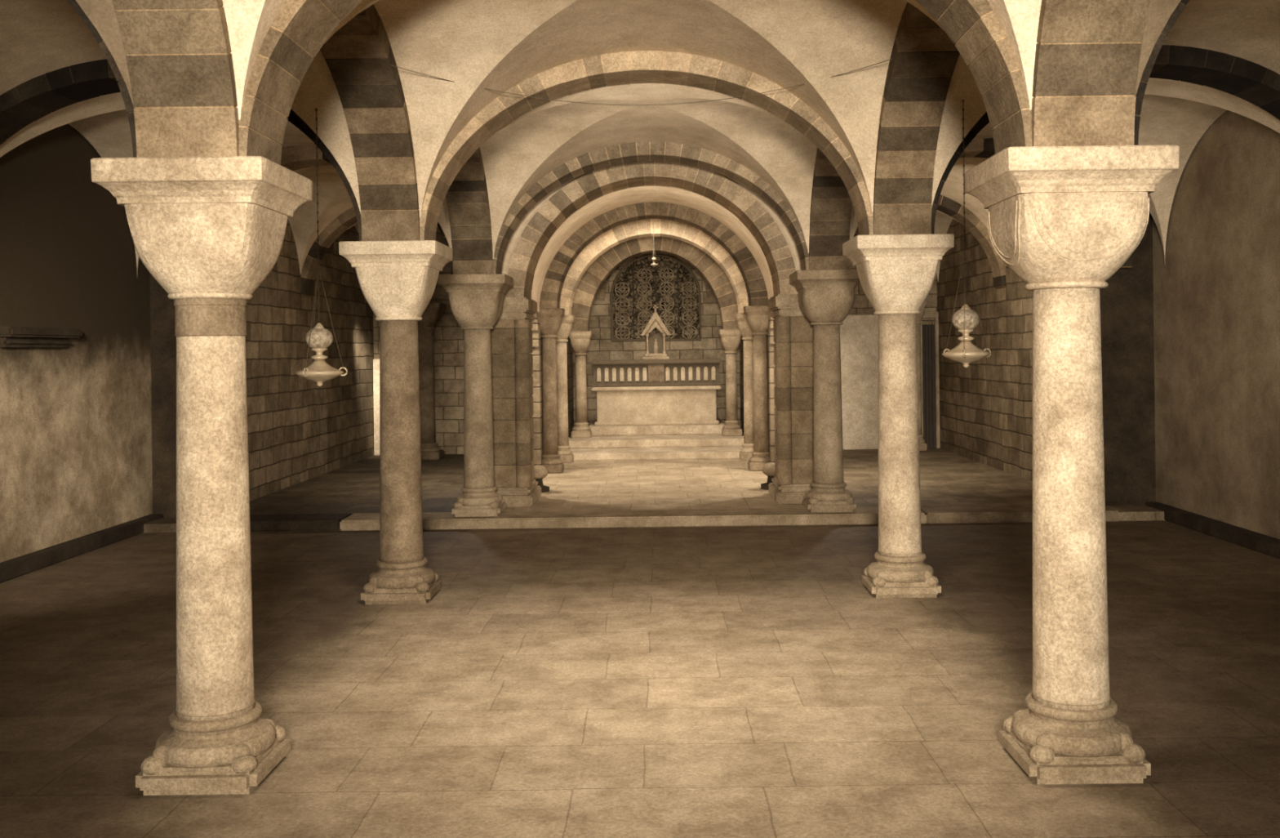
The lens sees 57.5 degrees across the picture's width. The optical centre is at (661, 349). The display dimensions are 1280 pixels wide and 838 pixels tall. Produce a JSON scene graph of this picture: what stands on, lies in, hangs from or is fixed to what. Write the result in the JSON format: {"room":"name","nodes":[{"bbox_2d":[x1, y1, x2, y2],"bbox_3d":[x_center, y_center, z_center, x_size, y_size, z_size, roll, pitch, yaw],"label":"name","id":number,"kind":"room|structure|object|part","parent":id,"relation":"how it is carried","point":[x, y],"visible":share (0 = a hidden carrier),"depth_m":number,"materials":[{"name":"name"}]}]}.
{"room":"church","nodes":[
{"label":"church","id":0,"kind":"room"},
{"bbox_2d":[0,124,373,562],"bbox_3d":[-5.020,-0.349,9.450,0.950,4.200,23.500,-1,0,0],"label":"wall","id":1,"kind":"structure","parent":0,"point":[88,427],"depth_m":10.73,"materials":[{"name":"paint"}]},
{"bbox_2d":[0,325,82,347],"bbox_3d":[-5.022,-0.099,9.400,0.180,0.160,1.100,-1,0,0],"label":"wall shelf","id":2,"kind":"object","parent":1,"relation":"in","point":[10,335],"depth_m":9.30,"materials":[{"name":"stone"}]},
{"bbox_2d":[0,513,163,582],"bbox_3d":[-5.020,1.692,4.800,0.140,0.120,13.600,-1,0,0],"label":"baseboard","id":3,"kind":"structure","parent":1,"relation":"attached to","point":[10,569],"depth_m":9.80,"materials":[{"name":"stone"}]},
{"bbox_2d":[301,206,357,296],"bbox_3d":[-3.287,-1.385,14.900,2.800,1.360,0.360,-1,0,0],"label":"arch","id":4,"kind":"object","parent":1,"relation":"attached to","point":[347,219],"visible":0.16,"depth_m":14.72,"materials":[{"name":"stone"}]},
{"bbox_2d":[373,226,463,453],"bbox_3d":[-3.295,-0.410,18.600,2.600,4.120,0.400,-1,0,0],"label":"wall","id":5,"kind":"structure","parent":0,"point":[448,335],"depth_m":18.40,"materials":[{"name":"beige stone"}]},
{"bbox_2d":[373,358,379,455],"bbox_3d":[-4.449,0.902,18.360,0.140,1.515,0.120,-1,0,0],"label":"trim","id":6,"kind":"structure","parent":5,"relation":"attached to","point":[375,362],"depth_m":18.30,"materials":[{"name":"white stone"}]},
{"bbox_2d":[529,311,573,465],"bbox_3d":[-1.820,-0.428,16.915,0.450,4.120,8.170,-1,0,0],"label":"wall","id":7,"kind":"structure","parent":0,"point":[536,339],"depth_m":15.20,"materials":[{"name":"beige stone"}]},
{"bbox_2d":[0,448,1279,837],"bbox_3d":[-0.069,1.748,9.550,10.800,0.285,23.700,-1,0,0],"label":"floor","id":8,"kind":"structure","parent":0,"point":[698,681],"depth_m":6.04,"materials":[{"name":"beige stone"}]},
{"bbox_2d":[90,155,312,795],"bbox_3d":[-1.804,0.495,4.690,0.652,2.435,0.652,-1,0,0],"label":"column","id":9,"kind":"structure","parent":8,"relation":"on","point":[210,230],"depth_m":4.56,"materials":[{"name":"beige stone"}]},
{"bbox_2d":[66,0,136,157],"bbox_3d":[-3.547,-1.382,4.690,3.400,1.360,0.380,-1,0,0],"label":"arch","id":10,"kind":"object","parent":9,"relation":"on","point":[128,104],"visible":0.18,"depth_m":4.50,"materials":[{"name":"stone"}]},
{"bbox_2d":[111,0,239,157],"bbox_3d":[-1.827,-1.403,2.995,0.385,1.360,3.390,-1,0,0],"label":"arch","id":11,"kind":"object","parent":9,"relation":"on","point":[179,57],"visible":0.72,"depth_m":4.41,"materials":[{"name":"stone"}]},
{"bbox_2d":[320,4,419,240],"bbox_3d":[-1.827,-1.403,6.370,0.385,1.360,3.360,-1,0,0],"label":"arch","id":12,"kind":"object","parent":9,"relation":"on","point":[358,56],"visible":0.5,"depth_m":7.51,"materials":[{"name":"stone"}]},
{"bbox_2d":[238,0,1031,164],"bbox_3d":[-0.108,-1.424,4.690,3.440,1.360,0.400,-1,0,0],"label":"arch","id":13,"kind":"object","parent":9,"relation":"on","point":[300,28],"visible":0.56,"depth_m":4.63,"materials":[{"name":"stone"}]},
{"bbox_2d":[249,513,351,531],"bbox_3d":[-3.795,1.687,11.370,1.450,0.100,0.500,-1,0,0],"label":"step","id":14,"kind":"structure","parent":8,"relation":"on","point":[291,522],"depth_m":11.13,"materials":[{"name":"stone"}]},
{"bbox_2d":[338,240,453,604],"bbox_3d":[-1.804,0.495,8.050,0.652,2.435,0.652,-1,0,0],"label":"column","id":15,"kind":"structure","parent":8,"relation":"on","point":[397,280],"depth_m":7.92,"materials":[{"name":"brown stone"}]},
{"bbox_2d":[0,58,361,240],"bbox_3d":[-3.547,-1.382,8.050,3.399,1.360,0.379,-1,0,0],"label":"arch","id":16,"kind":"object","parent":15,"relation":"on","point":[35,98],"visible":0.31,"depth_m":7.86,"materials":[{"name":"stone"}]},
{"bbox_2d":[419,50,873,239],"bbox_3d":[-0.108,-1.423,8.050,3.440,1.360,0.400,-1,0,0],"label":"arch","id":17,"kind":"object","parent":15,"relation":"on","point":[622,68],"visible":0.62,"depth_m":7.85,"materials":[{"name":"stone"}]},
{"bbox_2d":[417,302,446,459],"bbox_3d":[-3.584,0.476,17.700,0.574,2.345,0.574,-1,0,0],"label":"column","id":18,"kind":"structure","parent":8,"relation":"on","point":[433,313],"depth_m":17.57,"materials":[{"name":"brown stone"}]},
{"bbox_2d":[490,297,541,506],"bbox_3d":[-1.704,0.543,12.480,0.720,2.165,0.920,-1,0,0],"label":"pier","id":19,"kind":"object","parent":8,"relation":"on","point":[511,335],"visible":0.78,"depth_m":12.10,"materials":[{"name":"beige stone"}]},
{"bbox_2d":[505,160,798,298],"bbox_3d":[-0.105,-1.269,12.450,3.040,1.420,0.700,-1,0,0],"label":"arch","id":20,"kind":"object","parent":19,"relation":"on","point":[596,184],"visible":0.98,"depth_m":12.10,"materials":[{"name":"stone"}]},
{"bbox_2d":[533,465,549,492],"bbox_3d":[-1.412,1.472,13.350,0.260,0.300,0.260,-1,0,0],"label":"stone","id":21,"kind":"object","parent":8,"relation":"on","point":[540,472],"visible":0.68,"depth_m":13.28,"materials":[{"name":"stone"}]},
{"bbox_3d":[-1.413,1.402,13.350,0.230,0.161,0.230,-1,0,0],"label":"knob","id":22,"kind":"part","parent":21,"relation":"part of","materials":[{"name":"beige stone"}]},
{"bbox_2d":[539,307,564,473],"bbox_3d":[-1.484,0.541,15.450,0.410,2.165,0.410,-1,0,0],"label":"column","id":23,"kind":"structure","parent":8,"relation":"on","point":[550,318],"depth_m":15.36,"materials":[{"name":"brown stone"}]},
{"bbox_2d":[539,201,768,308],"bbox_3d":[-0.105,-1.259,15.450,3.041,1.400,0.460,-1,0,0],"label":"arch","id":24,"kind":"object","parent":23,"relation":"on","point":[558,268],"visible":0.72,"depth_m":15.22,"materials":[{"name":"stone"}]},
{"bbox_2d":[555,315,573,462],"bbox_3d":[-1.443,0.565,16.850,0.369,2.115,0.369,-1,0,0],"label":"column","id":25,"kind":"structure","parent":8,"relation":"on","point":[566,455],"depth_m":16.77,"materials":[{"name":"beige stone"}]},
{"bbox_2d":[560,218,748,315],"bbox_3d":[-0.105,-1.229,16.850,3.040,1.440,0.440,-1,0,0],"label":"arch","id":26,"kind":"object","parent":25,"relation":"on","point":[616,235],"visible":0.56,"depth_m":16.63,"materials":[{"name":"stone"}]},
{"bbox_2d":[339,506,926,530],"bbox_3d":[-0.270,1.643,11.370,5.600,0.100,0.500,-1,0,0],"label":"step","id":27,"kind":"structure","parent":8,"relation":"on","point":[860,515],"depth_m":11.13,"materials":[{"name":"beige stone"}]},
{"bbox_2d":[437,273,513,516],"bbox_3d":[-1.805,0.445,11.470,0.652,2.335,0.652,-1,0,0],"label":"column","id":28,"kind":"structure","parent":27,"relation":"on","point":[476,301],"depth_m":11.34,"materials":[{"name":"beige stone"}]},
{"bbox_2d":[280,146,453,274],"bbox_3d":[-3.308,-1.384,11.470,2.920,1.360,0.380,-1,0,0],"label":"arch","id":29,"kind":"object","parent":28,"relation":"on","point":[292,157],"visible":0.06,"depth_m":11.28,"materials":[{"name":"stone"}]},
{"bbox_2d":[445,146,493,274],"bbox_3d":[-1.827,-1.403,9.760,0.385,1.359,3.419,-1,0,0],"label":"arch","id":30,"kind":"object","parent":28,"relation":"on","point":[467,196],"visible":0.3,"depth_m":11.09,"materials":[{"name":"stone"}]},
{"bbox_2d":[493,141,808,273],"bbox_3d":[-0.107,-1.424,11.470,3.440,1.360,0.400,-1,0,0],"label":"arch","id":31,"kind":"object","parent":28,"relation":"on","point":[642,151],"visible":0.61,"depth_m":11.27,"materials":[{"name":"stone"}]},
{"bbox_2d":[790,269,860,512],"bbox_3d":[1.635,0.403,11.470,0.652,2.335,0.652,-1,0,0],"label":"column","id":32,"kind":"structure","parent":27,"relation":"on","point":[826,297],"depth_m":11.33,"materials":[{"name":"beige stone"}]},
{"bbox_2d":[848,137,1132,269],"bbox_3d":[3.092,-1.463,11.470,2.920,1.360,0.380,-1,0,0],"label":"arch","id":33,"kind":"object","parent":32,"relation":"on","point":[981,148],"visible":0.08,"depth_m":11.28,"materials":[{"name":"stone"}]},
{"bbox_2d":[569,446,742,460],"bbox_3d":[-0.071,1.554,18.950,2.920,0.105,3.900,-1,0,0],"label":"step","id":34,"kind":"structure","parent":8,"relation":"on","point":[687,452],"depth_m":17.01,"materials":[{"name":"stone"}]},
{"bbox_2d":[568,432,743,448],"bbox_3d":[-0.072,1.441,19.400,2.840,0.120,3.000,-1,0,0],"label":"step","id":35,"kind":"structure","parent":34,"relation":"on","point":[662,440],"depth_m":17.90,"materials":[{"name":"stone"}]},
{"bbox_2d":[568,330,592,437],"bbox_3d":[-1.283,0.551,18.600,0.369,1.690,0.369,-1,0,0],"label":"column","id":36,"kind":"structure","parent":35,"relation":"on","point":[580,340],"depth_m":18.51,"materials":[{"name":"beige stone"}]},
{"bbox_2d":[570,235,738,331],"bbox_3d":[-0.104,-1.129,18.600,3.039,1.640,0.400,-1,0,0],"label":"arch","id":37,"kind":"object","parent":36,"relation":"on","point":[586,291],"visible":0.58,"depth_m":18.40,"materials":[{"name":"stone"}]},
{"bbox_2d":[589,417,724,435],"bbox_3d":[-0.074,1.306,19.900,2.240,0.150,2.000,-1,0,0],"label":"step","id":38,"kind":"structure","parent":35,"relation":"on","point":[702,428],"depth_m":18.90,"materials":[{"name":"stone"}]},
{"bbox_2d":[591,358,721,425],"bbox_3d":[-0.082,0.696,19.540,2.140,1.070,0.920,-1,0,0],"label":"altar","id":39,"kind":"object","parent":38,"relation":"on","point":[630,392],"visible":1,"depth_m":19.16,"materials":[{"name":"stone"}]},
{"bbox_3d":[-1.030,0.410,19.253,0.064,0.225,0.035,-1,0,0],"label":"arcade panel","id":40,"kind":"part","parent":39,"relation":"part of","materials":[{"name":"stone"}]},
{"bbox_3d":[-0.904,0.409,19.253,0.064,0.225,0.035,-1,0,0],"label":"arcade panel","id":41,"kind":"part","parent":39,"relation":"part of","materials":[{"name":"stone"}]},
{"bbox_3d":[-0.778,0.407,19.253,0.064,0.225,0.035,-1,0,0],"label":"arcade panel","id":42,"kind":"part","parent":39,"relation":"part of","materials":[{"name":"stone"}]},
{"bbox_3d":[-0.652,0.406,19.253,0.064,0.225,0.035,-1,0,0],"label":"arcade panel","id":43,"kind":"part","parent":39,"relation":"part of","materials":[{"name":"stone"}]},
{"bbox_3d":[-0.526,0.404,19.253,0.064,0.225,0.035,-1,0,0],"label":"arcade panel","id":44,"kind":"part","parent":39,"relation":"part of","materials":[{"name":"stone"}]},
{"bbox_3d":[-0.400,0.402,19.253,0.064,0.225,0.035,-1,0,0],"label":"arcade panel","id":45,"kind":"part","parent":39,"relation":"part of","materials":[{"name":"stone"}]},
{"bbox_3d":[-0.274,0.401,19.253,0.064,0.225,0.035,-1,0,0],"label":"arcade panel","id":46,"kind":"part","parent":39,"relation":"part of","materials":[{"name":"stone"}]},
{"bbox_2d":[640,304,671,359],"bbox_3d":[-0.094,-0.294,19.420,0.500,0.910,0.340,-1,0,0],"label":"tabernacle","id":47,"kind":"object","parent":39,"relation":"on","point":[655,343],"visible":1,"depth_m":19.33,"materials":[{"name":"beige stone"}]},
{"bbox_3d":[-0.085,0.386,19.215,0.260,0.310,0.110,-1,0,0],"label":"tabernacle door","id":48,"kind":"part","parent":39,"relation":"part of","materials":[{"name":"brown stone"}]},
{"bbox_3d":[0.104,0.396,19.253,0.064,0.225,0.035,-1,0,0],"label":"arcade panel","id":49,"kind":"part","parent":39,"relation":"part of","materials":[{"name":"stone"}]},
{"bbox_3d":[0.230,0.395,19.253,0.064,0.225,0.035,-1,0,0],"label":"arcade panel","id":50,"kind":"part","parent":39,"relation":"part of","materials":[{"name":"stone"}]},
{"bbox_3d":[0.356,0.393,19.253,0.064,0.225,0.035,-1,0,0],"label":"arcade panel","id":51,"kind":"part","parent":39,"relation":"part of","materials":[{"name":"stone"}]},
{"bbox_3d":[0.482,0.392,19.253,0.064,0.225,0.035,-1,0,0],"label":"arcade panel","id":52,"kind":"part","parent":39,"relation":"part of","materials":[{"name":"stone"}]},
{"bbox_3d":[0.608,0.390,19.253,0.064,0.225,0.035,-1,0,0],"label":"arcade panel","id":53,"kind":"part","parent":39,"relation":"part of","materials":[{"name":"stone"}]},
{"bbox_3d":[0.734,0.389,19.253,0.064,0.225,0.035,-1,0,0],"label":"arcade panel","id":54,"kind":"part","parent":39,"relation":"part of","materials":[{"name":"stone"}]},
{"bbox_3d":[0.860,0.387,19.253,0.064,0.225,0.035,-1,0,0],"label":"arcade panel","id":55,"kind":"part","parent":39,"relation":"part of","materials":[{"name":"stone"}]},
{"bbox_2d":[718,328,742,435],"bbox_3d":[1.117,0.521,18.600,0.369,1.690,0.369,-1,0,0],"label":"column","id":56,"kind":"structure","parent":35,"relation":"on","point":[731,339],"depth_m":18.51,"materials":[{"name":"beige stone"}]},
{"bbox_2d":[735,312,753,460],"bbox_3d":[1.277,0.532,16.850,0.369,2.115,0.369,-1,0,0],"label":"column","id":57,"kind":"structure","parent":8,"relation":"on","point":[746,451],"depth_m":16.77,"materials":[{"name":"beige stone"}]},
{"bbox_2d":[743,305,769,471],"bbox_3d":[1.316,0.506,15.450,0.410,2.165,0.410,-1,0,0],"label":"column","id":58,"kind":"structure","parent":8,"relation":"on","point":[757,316],"depth_m":15.36,"materials":[{"name":"brown stone"}]},
{"bbox_2d":[760,462,775,489],"bbox_3d":[1.268,1.439,13.350,0.260,0.300,0.260,-1,0,0],"label":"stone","id":59,"kind":"object","parent":8,"relation":"on","point":[768,468],"visible":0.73,"depth_m":13.28,"materials":[{"name":"stone"}]},
{"bbox_3d":[1.267,1.370,13.350,0.230,0.161,0.230,-1,0,0],"label":"knob","id":60,"kind":"part","parent":59,"relation":"part of","materials":[{"name":"beige stone"}]},
{"bbox_2d":[768,293,813,503],"bbox_3d":[1.536,0.504,12.480,0.720,2.165,0.920,-1,0,0],"label":"pier","id":61,"kind":"object","parent":8,"relation":"on","point":[793,332],"visible":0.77,"depth_m":12.10,"materials":[{"name":"beige stone"}]},
{"bbox_2d":[842,233,954,598],"bbox_3d":[1.636,0.453,8.050,0.652,2.435,0.652,-1,0,0],"label":"column","id":62,"kind":"structure","parent":8,"relation":"on","point":[896,273],"depth_m":7.92,"materials":[{"name":"beige stone"}]},
{"bbox_2d":[808,146,852,270],"bbox_3d":[1.613,-1.444,9.760,0.385,1.359,3.419,-1,0,0],"label":"arch","id":63,"kind":"object","parent":62,"relation":"on","point":[831,203],"visible":0.23,"depth_m":11.10,"materials":[{"name":"stone"}]},
{"bbox_2d":[931,44,1279,234],"bbox_3d":[3.332,-1.466,8.050,3.399,1.360,0.379,-1,0,0],"label":"arch","id":64,"kind":"object","parent":62,"relation":"on","point":[1253,82],"visible":0.28,"depth_m":7.86,"materials":[{"name":"stone"}]},
{"bbox_2d":[915,297,926,450],"bbox_3d":[3.965,0.384,18.100,0.287,2.345,0.287,-1,0,0],"label":"column","id":65,"kind":"structure","parent":8,"relation":"on","point":[922,446],"depth_m":18.04,"materials":[{"name":"beige stone"}]},
{"bbox_2d":[920,504,1119,523],"bbox_3d":[3.455,1.598,11.370,1.850,0.100,0.500,-1,0,0],"label":"step","id":66,"kind":"structure","parent":8,"relation":"on","point":[960,513],"depth_m":11.13,"materials":[{"name":"brown stone"}]},
{"bbox_2d":[964,144,1179,784],"bbox_3d":[1.636,0.453,4.690,0.652,2.435,0.652,-1,0,0],"label":"column","id":67,"kind":"structure","parent":8,"relation":"on","point":[1064,220],"depth_m":4.56,"materials":[{"name":"beige stone"}]},
{"bbox_2d":[873,1,959,234],"bbox_3d":[1.613,-1.445,6.370,0.385,1.360,3.360,-1,0,0],"label":"arch","id":68,"kind":"object","parent":67,"relation":"on","point":[920,71],"visible":0.45,"depth_m":7.53,"materials":[{"name":"stone"}]},
{"bbox_3d":[1.625,-0.460,4.690,0.511,0.240,0.511,-1,0,0],"label":"shield moulding","id":69,"kind":"part","parent":67,"relation":"part of","materials":[{"name":"stone"}]},
{"bbox_2d":[1031,0,1150,146],"bbox_3d":[1.613,-1.445,2.995,0.385,1.360,3.390,-1,0,0],"label":"arch","id":70,"kind":"object","parent":67,"relation":"on","point":[1087,54],"visible":0.69,"depth_m":4.42,"materials":[{"name":"stone"}]},
{"bbox_2d":[1133,0,1189,145],"bbox_3d":[3.332,-1.466,4.690,3.400,1.360,0.380,-1,0,0],"label":"arch","id":71,"kind":"object","parent":67,"relation":"on","point":[1180,8],"visible":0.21,"depth_m":4.50,"materials":[{"name":"stone"}]},
{"bbox_2d":[0,0,1279,311],"bbox_3d":[-0.106,-1.286,9.518,9.950,1.555,22.865,-1,0,0],"label":"ceiling","id":72,"kind":"structure","parent":0,"point":[476,45],"depth_m":7.57,"materials":[{"name":"paint"}]},
{"bbox_2d":[295,107,347,386],"bbox_3d":[-2.198,-0.713,7.492,0.323,1.900,0.316,-1,0,0],"label":"hanging lamp","id":73,"kind":"object","parent":72,"relation":"hanging from","point":[318,338],"visible":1,"depth_m":7.45,"materials":[{"name":"beige metal"}]},
{"bbox_3d":[-2.228,-0.183,7.424,0.048,0.621,0.136,-1,0,0],"label":"suspension chain","id":74,"kind":"part","parent":73,"relation":"part of","materials":[{"name":"metal"}]},
{"bbox_3d":[-2.256,-0.182,7.560,0.003,0.621,0.143,-1,0,-41],"label":"suspension chain","id":75,"kind":"part","parent":73,"relation":"part of","materials":[{"name":"metal"}]},
{"bbox_3d":[-2.211,-0.908,7.500,0.011,1.510,0.011,-1,0,-22],"label":"chain","id":76,"kind":"part","parent":73,"relation":"part of","materials":[{"name":"black metal"}]},
{"bbox_3d":[-2.201,-0.073,7.500,0.172,0.144,0.172,-1,0,0],"label":"glass globe","id":77,"kind":"part","parent":73,"relation":"part of"},
{"bbox_3d":[-2.198,0.152,7.500,0.300,0.170,0.300,-1,0,0],"label":"lamp shade","id":78,"kind":"part","parent":73,"relation":"part of","materials":[{"name":"gold metal"}]},
{"bbox_3d":[-2.124,-0.184,7.516,0.143,0.621,0.003,-1,0,-11],"label":"suspension chain","id":79,"kind":"part","parent":73,"relation":"part of","materials":[{"name":"metal"}]},
{"bbox_2d":[389,57,893,105],"bbox_3d":[-0.121,-1.699,7.475,3.023,0.064,0.954,-1,0,0],"label":"cable","id":80,"kind":"object","parent":72,"relation":"attached to","point":[892,58],"visible":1,"depth_m":7.71,"materials":[{"name":"metal"}]},
{"bbox_2d":[650,218,657,266],"bbox_3d":[-0.105,-1.530,16.197,0.113,0.758,0.111,-1,0,0],"label":"hanging lamp","id":81,"kind":"object","parent":72,"relation":"hanging from","point":[653,258],"visible":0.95,"depth_m":16.19,"materials":[{"name":"metal"}]},
{"bbox_3d":[-0.110,-1.595,16.200,0.011,0.628,0.011,-1,0,22],"label":"chain","id":82,"kind":"part","parent":81,"relation":"part of","materials":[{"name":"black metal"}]},
{"bbox_2d":[942,99,991,367],"bbox_3d":[1.962,-0.799,7.492,0.323,1.830,0.316,-1,0,0],"label":"hanging lamp","id":83,"kind":"object","parent":72,"relation":"hanging from","point":[965,319],"visible":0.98,"depth_m":7.45,"materials":[{"name":"beige metal"}]},
{"bbox_3d":[1.903,-0.303,7.560,0.003,0.621,0.143,-1,0,-41],"label":"suspension chain","id":84,"kind":"part","parent":83,"relation":"part of","materials":[{"name":"metal"}]},
{"bbox_3d":[1.931,-0.304,7.424,0.003,0.621,0.143,-1,0,19],"label":"suspension chain","id":85,"kind":"part","parent":83,"relation":"part of","materials":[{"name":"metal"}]},
{"bbox_3d":[1.948,-0.994,7.500,0.011,1.440,0.011,-1,0,-22],"label":"chain","id":86,"kind":"part","parent":83,"relation":"part of","materials":[{"name":"black metal"}]},
{"bbox_3d":[1.958,-0.194,7.500,0.172,0.144,0.172,-1,0,0],"label":"glass globe","id":87,"kind":"part","parent":83,"relation":"part of"},
{"bbox_3d":[1.960,0.031,7.500,0.300,0.170,0.300,-1,0,0],"label":"lamp shade","id":88,"kind":"part","parent":83,"relation":"part of","materials":[{"name":"gold metal"}]},
{"bbox_3d":[2.035,-0.305,7.516,0.143,0.621,0.003,-1,0,-11],"label":"suspension chain","id":89,"kind":"part","parent":83,"relation":"part of","materials":[{"name":"metal"}]},
{"bbox_2d":[501,171,800,297],"bbox_3d":[-0.108,-1.484,12.525,3.900,1.850,0.650,-1,0,0],"label":"wall","id":90,"kind":"structure","parent":0,"point":[513,242],"depth_m":12.20,"materials":[{"name":"paint"}]},
{"bbox_2d":[573,252,740,426],"bbox_3d":[-0.095,-0.409,21.125,10.800,4.200,0.350,-1,0,0],"label":"wall","id":91,"kind":"structure","parent":0,"point":[601,347],"depth_m":20.95,"materials":[{"name":"beige stone"}]},
{"bbox_2d":[594,266,715,299],"bbox_3d":[-0.109,-1.519,20.900,2.520,1.220,0.100,-1,0,0],"label":"arch","id":92,"kind":"object","parent":91,"relation":"attached to","point":[600,295],"visible":0.16,"depth_m":20.85,"materials":[{"name":"stone"}]},
{"bbox_2d":[610,253,701,341],"bbox_3d":[-0.102,-0.939,20.919,1.624,1.564,0.062,-1,0,0],"label":"window","id":93,"kind":"structure","parent":91,"relation":"in","point":[671,285],"depth_m":20.92,"materials":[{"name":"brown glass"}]},
{"bbox_2d":[739,309,775,462],"bbox_3d":[1.629,-0.470,16.915,0.450,4.120,8.170,-1,0,0],"label":"wall","id":94,"kind":"structure","parent":0,"point":[771,342],"depth_m":15.20,"materials":[{"name":"beige stone"}]},
{"bbox_2d":[848,231,937,448],"bbox_3d":[3.104,-0.488,18.600,2.600,4.120,0.400,-1,0,0],"label":"wall","id":95,"kind":"structure","parent":0,"point":[861,306],"depth_m":18.40,"materials":[{"name":"beige stone"}]},
{"bbox_2d":[840,314,878,448],"bbox_3d":[2.982,0.511,18.380,2.130,2.115,0.080,-1,0,0],"label":"wall","id":96,"kind":"structure","parent":95,"relation":"attached to","point":[859,334],"depth_m":18.34,"materials":[{"name":"beige paint"}]},
{"bbox_2d":[920,311,940,448],"bbox_3d":[4.206,0.474,18.350,0.320,2.150,0.080,-1,0,0],"label":"door","id":97,"kind":"structure","parent":95,"relation":"in","point":[930,332],"depth_m":18.35,"materials":[{"name":"wood"}]},
{"bbox_3d":[4.209,0.574,18.370,0.204,1.950,0.040,-1,0,0],"label":"panel","id":98,"kind":"part","parent":97,"relation":"part of","materials":[{"name":"wood"}]},
{"bbox_2d":[937,110,1279,538],"bbox_3d":[4.830,-0.469,9.450,0.950,4.200,23.500,-1,0,0],"label":"wall","id":99,"kind":"structure","parent":0,"point":[1190,336],"depth_m":11.01,"materials":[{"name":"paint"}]},
{"bbox_2d":[937,195,1005,288],"bbox_3d":[3.072,-1.463,14.900,2.800,1.360,0.360,-1,0,0],"label":"arch","id":100,"kind":"object","parent":99,"relation":"attached to","point":[949,206],"visible":0.19,"depth_m":14.73,"materials":[{"name":"stone"}]},
{"bbox_2d":[1145,501,1279,559],"bbox_3d":[4.880,1.571,4.800,0.140,0.120,13.600,-1,0,0],"label":"baseboard","id":101,"kind":"structure","parent":99,"relation":"attached to","point":[1262,543],"depth_m":10.04,"materials":[{"name":"stone"}]}
]}

